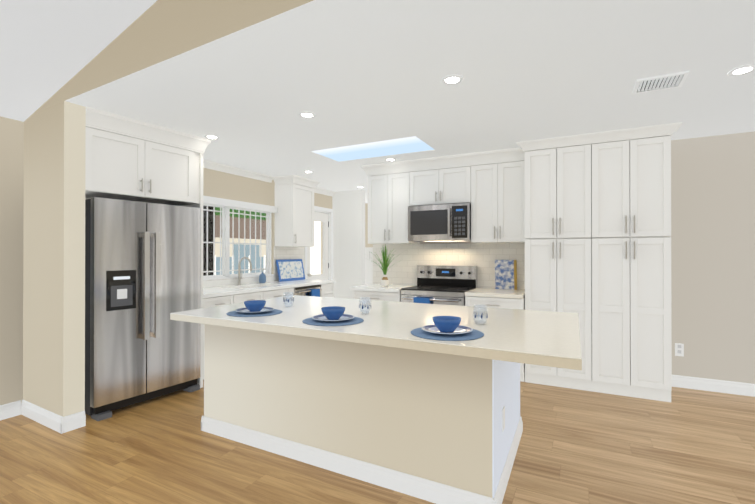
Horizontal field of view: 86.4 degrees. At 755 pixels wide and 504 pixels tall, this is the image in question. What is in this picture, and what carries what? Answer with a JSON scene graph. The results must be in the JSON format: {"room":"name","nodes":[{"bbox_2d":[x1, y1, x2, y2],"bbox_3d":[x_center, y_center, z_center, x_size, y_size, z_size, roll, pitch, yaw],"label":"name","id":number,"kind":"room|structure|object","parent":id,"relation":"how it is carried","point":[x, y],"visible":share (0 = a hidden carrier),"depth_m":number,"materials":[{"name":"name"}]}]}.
{"room":"kitchen","nodes":[
{"label":"kitchen","id":0,"kind":"room"},
{"bbox_2d":[0,0,156,121],"bbox_3d":[0.252,-2.354,-2.001,10.810,2.589,6.654,0,0,27],"label":"ceiling","id":1,"kind":"structure","parent":0,"point":[49,49],"depth_m":2.54,"materials":[{"name":"white paint"}]},
{"bbox_2d":[0,116,331,404],"bbox_3d":[-3.423,-0.376,2.490,0.150,3.400,11.270,0,0,27],"label":"wall","id":2,"kind":"structure","parent":0,"point":[219,184],"depth_m":3.26,"materials":[{"name":"beige paint"}]},
{"bbox_2d":[0,400,20,419],"bbox_3d":[-4.426,1.259,0.363,0.016,0.115,6.580,0,0,27],"label":"baseboard","id":3,"kind":"structure","parent":2,"relation":"attached to","point":[10,410],"depth_m":3.22,"materials":[{"name":"white wood"}]},
{"bbox_2d":[203,204,273,280],"bbox_3d":[-1.981,-0.141,5.258,0.170,0.980,1.655,0,0,27],"label":"kitchen window","id":4,"kind":"structure","parent":2,"relation":"in","point":[225,247],"depth_m":5.39,"materials":[{"name":"white"}]},
{"bbox_2d":[203,196,277,212],"bbox_3d":[-1.896,-0.626,5.199,0.073,0.090,1.703,0,0,27],"label":"window valance","id":5,"kind":"object","parent":2,"relation":"attached to","point":[208,200],"visible":0.56,"depth_m":5.26,"materials":[{"name":"white wood"}]},
{"bbox_2d":[203,247,304,287],"bbox_3d":[-1.778,0.176,5.489,0.014,0.517,2.513,0,0,27],"label":"tile backsplash","id":6,"kind":"structure","parent":2,"relation":"attached to","point":[281,253],"depth_m":5.98,"materials":[{"name":"white stone"}]},
{"bbox_2d":[203,159,334,196],"bbox_3d":[-1.552,-1.061,5.881,0.062,0.085,3.288,0,0,27],"label":"crown molding","id":7,"kind":"structure","parent":2,"relation":"attached to","point":[216,166],"depth_m":5.40,"materials":[{"name":"white paint"}]},
{"bbox_2d":[273,175,319,246],"bbox_3d":[-1.230,-0.592,6.114,0.411,1.020,0.650,0,0,27],"label":"upper cabinet","id":8,"kind":"object","parent":2,"relation":"attached to","point":[294,215],"visible":0.94,"depth_m":5.93,"materials":[{"name":"white paint"}]},
{"bbox_2d":[305,206,332,279],"bbox_3d":[-1.069,0.278,7.006,0.178,2.125,0.830,0,0,27],"label":"door frame","id":9,"kind":"structure","parent":2,"relation":"attached to","point":[325,217],"depth_m":7.19,"materials":[{"name":"white wood"}]},
{"bbox_2d":[23,0,312,416],"bbox_3d":[1.941,-0.983,0.574,11.243,4.600,0.689,0,0,27],"label":"wall","id":10,"kind":"structure","parent":0,"point":[157,31],"depth_m":3.01,"materials":[{"name":"beige paint"}]},
{"bbox_2d":[21,400,85,433],"bbox_3d":[-2.583,1.269,3.162,0.723,0.115,0.157,0,0,27],"label":"baseboard","id":11,"kind":"structure","parent":10,"relation":"attached to","point":[52,420],"depth_m":3.04,"materials":[{"name":"white wood"}]},
{"bbox_2d":[321,203,372,273],"bbox_3d":[0.300,0.127,8.809,3.660,2.440,0.120,0,0,27],"label":"wall","id":12,"kind":"structure","parent":0,"point":[366,227],"depth_m":9.03,"materials":[{"name":"beige paint"}]},
{"bbox_2d":[332,190,364,298],"bbox_3d":[-0.521,0.122,7.264,0.620,2.440,0.120,0,0,27],"label":"wall","id":13,"kind":"structure","parent":0,"point":[348,207],"depth_m":7.20,"materials":[{"name":"white paint"}]},
{"bbox_2d":[0,380,754,503],"bbox_3d":[0.636,1.373,2.203,15.000,0.100,14.500,0,0,27],"label":"floor","id":14,"kind":"structure","parent":0,"point":[683,446],"depth_m":2.56,"materials":[{"name":"brown wood"}]},
{"bbox_2d":[85,197,200,420],"bbox_3d":[-2.196,0.450,3.673,0.668,1.757,0.917,0,0,33],"label":"refrigerator","id":15,"kind":"object","parent":14,"relation":"on","point":[142,271],"visible":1,"depth_m":3.42,"materials":[{"name":"grey metal"}]},
{"bbox_2d":[85,107,211,387],"bbox_3d":[-2.209,0.109,3.699,0.659,2.440,1.075,0,0,33],"label":"upper cabinet","id":16,"kind":"object","parent":14,"relation":"on","point":[128,159],"visible":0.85,"depth_m":3.49,"materials":[{"name":"white paint"}]},
{"bbox_2d":[203,295,238,379],"bbox_3d":[-1.962,0.901,4.437,0.646,0.860,0.479,0,0,27],"label":"base cabinet","id":17,"kind":"object","parent":14,"relation":"on","point":[221,295],"depth_m":4.27,"materials":[{"name":"white paint"}]},
{"bbox_2d":[203,279,334,298],"bbox_3d":[-1.505,0.454,5.306,0.661,0.039,2.440,0,0,27],"label":"countertop","id":18,"kind":"structure","parent":17,"relation":"on","point":[244,289],"depth_m":5.05,"materials":[{"name":"white stone"}]},
{"bbox_2d":[237,257,251,284],"bbox_3d":[-1.721,0.247,5.245,0.248,0.372,0.089,0,0,27],"label":"faucet","id":19,"kind":"object","parent":18,"relation":"on","point":[240,272],"visible":0.98,"depth_m":5.26,"materials":[{"name":"silver metal"}]},
{"bbox_2d":[259,269,265,282],"bbox_3d":[-1.608,0.338,5.619,0.100,0.195,0.100,0,0,27],"label":"soap dispenser","id":20,"kind":"object","parent":18,"relation":"on","point":[262,277],"visible":1,"depth_m":5.58,"materials":[{"name":"blue glass"}]},
{"bbox_2d":[276,259,304,281],"bbox_3d":[-1.335,0.277,6.215,0.080,0.325,0.610,0,0,27],"label":"decorative tray","id":21,"kind":"object","parent":18,"relation":"on","point":[290,269],"visible":1,"depth_m":6.19,"materials":[{"name":"blue ceramic"}]},
{"bbox_2d":[239,291,266,302],"bbox_3d":[-1.774,0.903,4.802,0.646,0.860,0.578,0,0,27],"label":"base cabinet","id":22,"kind":"object","parent":14,"relation":"on","point":[255,295],"depth_m":4.73,"materials":[{"name":"white paint"}]},
{"bbox_2d":[267,287,290,298],"bbox_3d":[-1.563,0.904,5.210,0.646,0.860,0.578,0,0,27],"label":"base cabinet","id":23,"kind":"object","parent":14,"relation":"on","point":[270,294],"depth_m":5.10,"materials":[{"name":"white paint"}]},
{"bbox_2d":[294,285,321,296],"bbox_3d":[-1.223,0.909,5.783,0.682,0.855,0.606,0,0,27],"label":"dishwasher","id":24,"kind":"object","parent":14,"relation":"on","point":[314,290],"visible":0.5,"depth_m":5.64,"materials":[{"name":"silver metal"}]},
{"bbox_2d":[295,283,333,297],"bbox_3d":[-1.039,0.908,6.223,0.646,0.860,0.339,0,0,27],"label":"base cabinet","id":25,"kind":"object","parent":14,"relation":"on","point":[327,290],"depth_m":6.07,"materials":[{"name":"white paint"}]},
{"bbox_2d":[201,327,525,503],"bbox_3d":[-0.119,0.909,2.984,2.179,0.834,1.165,0,0,27],"label":"kitchen island","id":26,"kind":"object","parent":14,"relation":"on","point":[381,395],"depth_m":2.34,"materials":[{"name":"beige paint"}]},
{"bbox_2d":[170,295,581,369],"bbox_3d":[-0.024,0.469,2.903,2.684,0.043,1.446,0,0,27],"label":"island countertop","id":27,"kind":"structure","parent":26,"relation":"on","point":[543,338],"depth_m":2.40,"materials":[{"name":"beige stone"}]},
{"bbox_2d":[226,309,282,316],"bbox_3d":[-0.887,0.438,2.911,0.390,0.004,0.390,0,0,27],"label":"placemat","id":28,"kind":"object","parent":27,"relation":"on","point":[242,314],"visible":0.58,"depth_m":2.82,"materials":[{"name":"blue fabric"}]},
{"bbox_2d":[235,307,273,313],"bbox_3d":[-0.887,0.425,2.911,0.272,0.021,0.272,0,0,27],"label":"plate","id":29,"kind":"object","parent":28,"relation":"on","point":[247,311],"visible":0.77,"depth_m":2.91,"materials":[{"name":"white ceramic"}]},
{"bbox_2d":[244,300,265,311],"bbox_3d":[-0.887,0.394,2.911,0.154,0.072,0.154,0,0,27],"label":"bowl","id":30,"kind":"object","parent":29,"relation":"on","point":[254,305],"visible":0.98,"depth_m":2.87,"materials":[{"name":"blue ceramic"}]},
{"bbox_2d":[283,292,293,306],"bbox_3d":[-0.719,0.384,3.251,0.090,0.115,0.090,0,0,27],"label":"drinking glass","id":31,"kind":"object","parent":27,"relation":"on","point":[288,302],"visible":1,"depth_m":3.23,"materials":[{"name":"clear glass"}]},
{"bbox_2d":[302,317,363,325],"bbox_3d":[-0.282,0.437,2.565,0.390,0.004,0.390,0,0,27],"label":"placemat","id":32,"kind":"object","parent":27,"relation":"on","point":[354,320],"visible":0.62,"depth_m":2.48,"materials":[{"name":"blue fabric"}]},
{"bbox_2d":[312,314,354,321],"bbox_3d":[-0.282,0.424,2.565,0.272,0.021,0.272,0,0,27],"label":"plate","id":33,"kind":"object","parent":32,"relation":"on","point":[322,317],"visible":0.77,"depth_m":2.57,"materials":[{"name":"white ceramic"}]},
{"bbox_2d":[321,306,344,319],"bbox_3d":[-0.282,0.393,2.566,0.154,0.072,0.154,0,0,27],"label":"bowl","id":34,"kind":"object","parent":33,"relation":"on","point":[333,312],"visible":1,"depth_m":2.52,"materials":[{"name":"blue ceramic"}]},
{"bbox_2d":[359,297,370,313],"bbox_3d":[-0.088,0.383,2.861,0.090,0.115,0.090,0,0,27],"label":"drinking glass","id":35,"kind":"object","parent":27,"relation":"on","point":[363,310],"visible":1,"depth_m":2.84,"materials":[{"name":"clear glass"}]},
{"bbox_2d":[411,327,483,340],"bbox_3d":[0.373,0.435,2.165,0.390,0.004,0.390,0,0,27],"label":"placemat","id":36,"kind":"object","parent":27,"relation":"on","point":[471,335],"visible":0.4,"depth_m":2.08,"materials":[{"name":"blue fabric"}]},
{"bbox_2d":[421,324,472,334],"bbox_3d":[0.373,0.422,2.165,0.272,0.021,0.272,0,0,27],"label":"plate","id":37,"kind":"object","parent":36,"relation":"on","point":[459,329],"visible":0.77,"depth_m":2.17,"materials":[{"name":"white ceramic"}]},
{"bbox_2d":[432,316,460,332],"bbox_3d":[0.373,0.391,2.166,0.154,0.072,0.154,0,0,27],"label":"bowl","id":38,"kind":"object","parent":37,"relation":"on","point":[447,324],"visible":1,"depth_m":2.12,"materials":[{"name":"blue ceramic"}]},
{"bbox_2d":[473,304,487,324],"bbox_3d":[0.627,0.381,2.449,0.090,0.115,0.090,0,0,27],"label":"drinking glass","id":39,"kind":"object","parent":27,"relation":"on","point":[479,320],"visible":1,"depth_m":2.42,"materials":[{"name":"clear glass"}]},
{"bbox_2d":[350,284,416,301],"bbox_3d":[0.094,0.884,5.078,0.678,0.900,0.646,0,0,27],"label":"base cabinet","id":40,"kind":"object","parent":14,"relation":"on","point":[390,292],"visible":0.23,"depth_m":4.84,"materials":[{"name":"white paint"}]},
{"bbox_2d":[365,247,372,284],"bbox_3d":[-0.340,0.625,8.812,0.800,1.445,0.450,0,0,27],"label":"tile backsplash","id":41,"kind":"structure","parent":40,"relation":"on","point":[368,265],"depth_m":8.53,"materials":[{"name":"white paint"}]},
{"bbox_2d":[374,245,396,286],"bbox_3d":[0.063,0.166,4.900,0.543,0.532,0.323,0,0,27],"label":"potted plant","id":42,"kind":"object","parent":40,"relation":"on","point":[384,280],"visible":1,"depth_m":4.97,"materials":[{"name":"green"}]},
{"bbox_2d":[401,265,477,305],"bbox_3d":[0.722,0.750,4.726,0.750,1.165,0.671,0,0,27],"label":"range","id":43,"kind":"object","parent":14,"relation":"on","point":[444,284],"visible":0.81,"depth_m":4.81,"materials":[{"name":"silver metal"}]},
{"bbox_2d":[465,288,524,381],"bbox_3d":[1.336,0.881,4.436,0.594,0.900,0.646,0,0,27],"label":"base cabinet","id":44,"kind":"object","parent":14,"relation":"on","point":[501,298],"visible":0.35,"depth_m":4.18,"materials":[{"name":"white paint"}]},
{"bbox_2d":[495,260,516,289],"bbox_3d":[1.483,0.261,4.640,0.240,0.341,0.071,0,0,27],"label":"framed art","id":45,"kind":"object","parent":44,"relation":"on","point":[505,274],"visible":0.96,"depth_m":4.62,"materials":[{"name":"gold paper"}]},
{"bbox_2d":[524,134,599,392],"bbox_3d":[1.917,0.111,4.183,0.662,2.440,0.566,0,0,27],"label":"tall cabinet","id":46,"kind":"object","parent":14,"relation":"on","point":[598,232],"depth_m":3.91,"materials":[{"name":"white paint"}]},
{"bbox_2d":[600,123,671,401],"bbox_3d":[2.408,0.110,3.930,0.677,2.440,0.566,0,0,27],"label":"tall cabinet","id":47,"kind":"object","parent":14,"relation":"on","point":[636,345],"depth_m":3.64,"materials":[{"name":"white paint"}]},
{"bbox_2d":[65,0,754,201],"bbox_3d":[3.333,-1.260,3.957,10.810,0.300,7.924,0,0,27],"label":"ceiling","id":48,"kind":"structure","parent":0,"point":[350,72],"depth_m":2.60,"materials":[{"name":"white paint"}]},
{"bbox_2d":[204,135,219,138],"bbox_3d":[-1.596,-1.106,3.873,0.140,0.006,0.140,0,0,27],"label":"recessed light","id":49,"kind":"object","parent":48,"relation":"in","point":[211,137],"visible":1,"depth_m":3.87,"materials":[{"name":"white plastic"}]},
{"bbox_2d":[298,112,315,117],"bbox_3d":[-0.569,-1.108,3.256,0.140,0.006,0.140,0,0,27],"label":"recessed light","id":50,"kind":"object","parent":48,"relation":"in","point":[307,114],"visible":0.96,"depth_m":3.24,"materials":[{"name":"white plastic"}]},
{"bbox_2d":[310,136,434,161],"bbox_3d":[-0.057,-1.123,4.400,1.258,0.024,0.588,0,0,27],"label":"skylight window","id":51,"kind":"structure","parent":48,"relation":"attached to","point":[413,144],"depth_m":4.37,"materials":[{"name":"white"}]},
{"bbox_2d":[441,75,462,84],"bbox_3d":[0.484,-1.111,2.599,0.140,0.006,0.140,0,0,27],"label":"recessed light","id":52,"kind":"object","parent":48,"relation":"in","point":[452,79],"visible":1,"depth_m":2.59,"materials":[{"name":"white plastic"}]},
{"bbox_2d":[633,71,689,93],"bbox_3d":[1.850,-1.107,2.638,0.275,0.014,0.240,0,0,27],"label":"ceiling vent","id":53,"kind":"object","parent":48,"relation":"in","point":[661,82],"visible":0.96,"depth_m":2.62,"materials":[{"name":"white metal"}]},
{"bbox_2d":[727,65,754,75],"bbox_3d":[2.239,-1.111,2.464,0.140,0.006,0.140,0,0,27],"label":"recessed light","id":54,"kind":"object","parent":48,"relation":"in","point":[742,70],"visible":0.98,"depth_m":2.46,"materials":[{"name":"white plastic"}]},
{"bbox_2d":[373,131,754,383],"bbox_3d":[4.028,0.108,3.483,9.145,2.440,0.120,0,0,27],"label":"wall","id":55,"kind":"structure","parent":0,"point":[713,254],"depth_m":3.84,"materials":[{"name":"beige paint"}]},
{"bbox_2d":[365,160,419,243],"bbox_3d":[0.208,-0.606,5.193,0.582,1.000,0.346,0,0,27],"label":"upper cabinet","id":56,"kind":"object","parent":55,"relation":"attached to","point":[388,183],"depth_m":5.03,"materials":[{"name":"white paint"}]},
{"bbox_2d":[409,153,472,205],"bbox_3d":[0.802,-0.834,4.887,0.754,0.545,0.346,0,0,27],"label":"upper cabinet","id":57,"kind":"object","parent":55,"relation":"attached to","point":[442,179],"depth_m":4.71,"materials":[{"name":"white paint"}]},
{"bbox_2d":[408,203,470,241],"bbox_3d":[0.780,-0.342,4.843,0.746,0.426,0.441,0,0,27],"label":"over-the-range microwave","id":58,"kind":"object","parent":57,"relation":"attached to","point":[441,223],"visible":1,"depth_m":4.67,"materials":[{"name":"silver metal"}]},
{"bbox_2d":[373,243,524,289],"bbox_3d":[0.841,0.164,5.055,2.035,0.537,0.010,0,0,27],"label":"tile backsplash","id":59,"kind":"structure","parent":55,"relation":"attached to","point":[409,258],"depth_m":5.03,"materials":[{"name":"white tile"}]},
{"bbox_2d":[471,147,524,242],"bbox_3d":[1.402,-0.608,4.575,0.598,1.000,0.346,0,0,27],"label":"upper cabinet","id":60,"kind":"object","parent":55,"relation":"attached to","point":[489,186],"depth_m":4.41,"materials":[{"name":"white paint"}]},
{"bbox_2d":[675,343,683,356],"bbox_3d":[2.970,0.962,3.953,0.070,0.125,0.008,0,0,27],"label":"outlet","id":61,"kind":"object","parent":55,"relation":"attached to","point":[679,349],"visible":1,"depth_m":3.95,"materials":[{"name":"white plastic"}]},
{"bbox_2d":[672,375,754,396],"bbox_3d":[4.434,1.269,3.192,3.560,0.115,0.016,0,0,27],"label":"baseboard","id":62,"kind":"structure","parent":55,"relation":"attached to","point":[723,386],"depth_m":3.82,"materials":[{"name":"white wood"}]},
{"label":"outside","id":63,"kind":"structure","parent":0,"visible":0},
{"bbox_2d":[203,205,265,275],"bbox_3d":[-6.314,-2.615,21.136,20.714,8.018,24.015,0,0,27],"label":"view","id":64,"kind":"structure","parent":63,"point":[210,239],"depth_m":6.12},
{"bbox_2d":[215,215,265,256],"bbox_3d":[-8.194,-0.270,17.749,5.040,3.300,21.000,0,0,27],"label":"view","id":65,"kind":"object","parent":64,"relation":"on","point":[247,237],"depth_m":18.23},
{"bbox_2d":[215,221,320,274],"bbox_3d":[-2.808,0.254,10.461,2.500,2.200,16.000,0,0,27],"label":"view","id":66,"kind":"object","parent":64,"relation":"on","point":[317,244],"depth_m":10.34,"materials":[{"name":"white"}]}
]}

